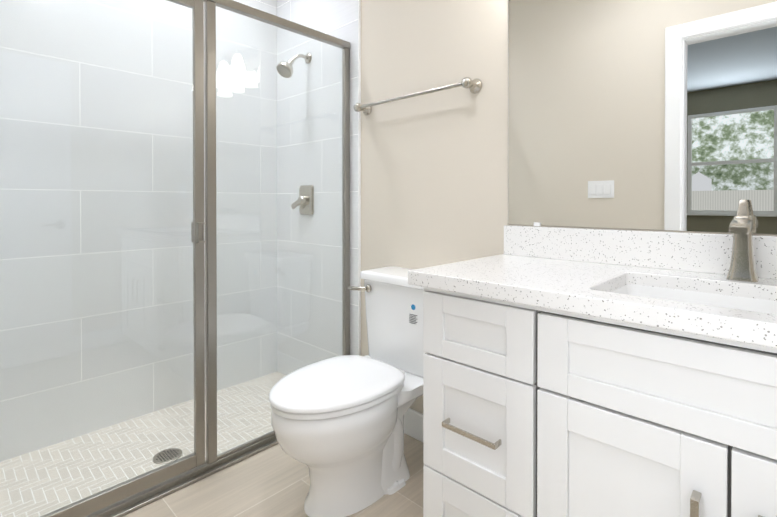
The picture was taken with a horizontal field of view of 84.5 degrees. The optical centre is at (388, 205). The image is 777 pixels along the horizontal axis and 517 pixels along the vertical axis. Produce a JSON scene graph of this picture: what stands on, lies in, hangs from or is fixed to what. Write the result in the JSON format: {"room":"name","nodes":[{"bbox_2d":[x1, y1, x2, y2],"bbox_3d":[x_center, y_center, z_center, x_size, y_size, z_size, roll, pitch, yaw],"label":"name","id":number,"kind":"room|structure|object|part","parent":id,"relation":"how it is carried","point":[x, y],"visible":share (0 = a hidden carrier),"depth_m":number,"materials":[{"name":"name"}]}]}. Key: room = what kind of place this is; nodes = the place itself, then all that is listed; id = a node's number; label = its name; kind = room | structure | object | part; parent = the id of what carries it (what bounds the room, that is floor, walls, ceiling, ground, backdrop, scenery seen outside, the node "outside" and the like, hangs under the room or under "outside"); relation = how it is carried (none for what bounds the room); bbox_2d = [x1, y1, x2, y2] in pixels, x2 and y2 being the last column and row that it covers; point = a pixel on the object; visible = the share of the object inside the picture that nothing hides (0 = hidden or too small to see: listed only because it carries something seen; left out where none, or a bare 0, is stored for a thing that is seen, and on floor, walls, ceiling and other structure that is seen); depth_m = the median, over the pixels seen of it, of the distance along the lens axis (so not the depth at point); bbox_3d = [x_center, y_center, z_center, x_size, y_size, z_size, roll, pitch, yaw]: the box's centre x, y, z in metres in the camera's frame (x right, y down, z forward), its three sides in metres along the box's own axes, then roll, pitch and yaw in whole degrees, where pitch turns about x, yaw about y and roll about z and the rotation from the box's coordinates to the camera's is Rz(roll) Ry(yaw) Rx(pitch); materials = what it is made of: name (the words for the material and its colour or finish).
{"room":"bathroom","nodes":[
{"label":"bathroom","id":0,"kind":"room"},
{"bbox_2d":[0,371,423,516],"bbox_3d":[-0.294,1.114,1.177,2.730,0.100,1.700,0,1,44],"label":"floor","id":1,"kind":"structure","parent":0,"point":[140,443],"depth_m":1.70,"materials":[{"name":"tile"}]},
{"bbox_2d":[153,448,181,463],"bbox_3d":[-0.937,1.060,1.814,0.112,0.005,0.112,0,1,44],"label":"shower drain","id":2,"kind":"object","parent":1,"relation":"on","point":[175,456],"depth_m":1.81,"materials":[{"name":"silver metal"}]},
{"bbox_2d":[0,0,349,516],"bbox_3d":[-0.743,0.107,1.679,0.074,1.905,1.554,0,1,44],"label":"shower door","id":3,"kind":"structure","parent":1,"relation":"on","point":[130,495],"depth_m":1.67,"materials":[{"name":"clear glass"}]},
{"bbox_3d":[-0.993,0.103,1.420,0.006,1.749,0.695,0,1,44],"label":"glass door","id":4,"kind":"part","parent":3,"relation":"part of","materials":[{"name":"clear glass"}]},
{"bbox_3d":[-0.993,0.110,1.420,0.068,1.823,0.755,0,1,44],"label":"door","id":5,"kind":"part","parent":3,"relation":"part of","materials":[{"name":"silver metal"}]},
{"bbox_2d":[269,266,423,516],"bbox_3d":[-0.102,0.674,1.639,0.479,0.772,0.752,0,1,44],"label":"toilet","id":6,"kind":"object","parent":1,"relation":"on","point":[337,423],"visible":0.96,"depth_m":1.51,"materials":[{"name":"white ceramic"}]},
{"bbox_3d":[-0.139,0.362,1.870,0.104,0.025,0.036,0,1,44],"label":"lever","id":7,"kind":"part","parent":6,"relation":"part of","materials":[{"name":"silver metal"}]},
{"bbox_3d":[0.099,0.498,1.819,0.416,0.350,0.198,0,1,44],"label":"tank","id":8,"kind":"part","parent":6,"relation":"part of","materials":[{"name":"white ceramic"}]},
{"bbox_2d":[408,199,776,516],"bbox_3d":[0.665,0.525,1.045,1.158,1.080,0.561,0,1,44],"label":"bathroom vanity","id":9,"kind":"object","parent":1,"relation":"on","point":[575,372],"visible":1,"depth_m":0.98,"materials":[{"name":"white wood"}]},
{"bbox_2d":[612,284,776,313],"bbox_3d":[0.749,0.297,0.929,0.555,0.148,0.395,0,1,44],"label":"sink","id":10,"kind":"object","parent":9,"relation":"in","point":[704,295],"depth_m":1.09,"materials":[{"name":"white ceramic"}]},
{"bbox_2d":[726,199,758,281],"bbox_3d":[0.878,0.087,1.065,0.062,0.205,0.143,0,1,44],"label":"faucet","id":11,"kind":"object","parent":9,"relation":"on","point":[742,268],"depth_m":1.08,"materials":[{"name":"silver metal"}]},
{"bbox_2d":[361,0,776,413],"bbox_3d":[0.333,-0.261,1.827,3.130,2.840,0.120,0,1,44],"label":"wall","id":12,"kind":"structure","parent":0,"point":[434,178],"depth_m":1.88,"materials":[{"name":"beige paint"}]},
{"bbox_2d":[277,0,357,374],"bbox_3d":[-0.427,-0.314,2.457,0.760,2.744,0.012,0,1,44],"label":"wall tile","id":13,"kind":"structure","parent":12,"relation":"attached to","point":[337,19],"depth_m":2.44,"materials":[{"name":"tile"}]},
{"bbox_2d":[276,53,311,77],"bbox_3d":[-0.528,-0.796,2.398,0.094,0.173,0.206,0,1,44],"label":"shower head","id":14,"kind":"object","parent":13,"relation":"attached to","point":[289,63],"depth_m":2.36},
{"bbox_3d":[-0.510,-0.830,2.429,0.019,0.070,0.118,0,1,44],"label":"arm","id":15,"kind":"part","parent":14,"relation":"part of"},
{"bbox_2d":[291,185,313,214],"bbox_3d":[-0.500,-0.032,2.483,0.156,0.172,0.052,0,1,44],"label":"shower valve","id":16,"kind":"object","parent":13,"relation":"attached to","point":[302,200],"depth_m":2.47,"materials":[{"name":"silver metal"}]},
{"bbox_3d":[-0.528,-0.013,2.491,0.105,0.071,0.024,0,1,44],"label":"lever","id":17,"kind":"part","parent":16,"relation":"part of","materials":[{"name":"silver metal"}]},
{"bbox_2d":[358,0,360,355],"bbox_3d":[-0.149,-0.314,2.192,0.009,2.740,0.013,0,1,44],"label":"trim","id":18,"kind":"structure","parent":12,"relation":"attached to","point":[359,176],"depth_m":2.19,"materials":[{"name":"white"}]},
{"bbox_2d":[404,408,422,441],"bbox_3d":[0.154,0.996,1.914,0.826,0.125,0.014,0,1,44],"label":"baseboard","id":19,"kind":"structure","parent":12,"relation":"attached to","point":[413,423],"depth_m":1.94,"materials":[{"name":"white"}]},
{"bbox_2d":[354,77,481,115],"bbox_3d":[0.096,-0.482,1.910,0.690,0.060,0.082,0,1,44],"label":"towel rail","id":20,"kind":"object","parent":12,"relation":"attached to","point":[474,86],"visible":1,"depth_m":1.80,"materials":[{"name":"silver metal"}]},
{"bbox_2d":[504,225,776,278],"bbox_3d":[0.857,0.133,1.234,1.145,0.110,0.018,0,1,44],"label":"backsplash","id":21,"kind":"structure","parent":12,"relation":"attached to","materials":[{"name":"stone"}]},
{"bbox_2d":[508,0,776,233],"bbox_3d":[0.865,-0.424,1.230,1.134,1.001,0.009,0,1,44],"label":"mirror","id":22,"kind":"object","parent":12,"relation":"attached to","point":[646,114],"visible":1,"depth_m":1.31,"materials":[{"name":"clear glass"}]},
{"bbox_3d":[-1.295,-0.264,2.200,0.120,2.840,1.820,0,1,44],"label":"wall","id":23,"kind":"structure","parent":0,"visible":0},
{"bbox_2d":[0,0,276,461],"bbox_3d":[-1.247,-0.312,2.154,0.012,2.744,1.580,0,1,44],"label":"wall tile","id":24,"kind":"structure","parent":23,"relation":"attached to","point":[269,6],"depth_m":2.08,"materials":[{"name":"white tile"}]}
]}

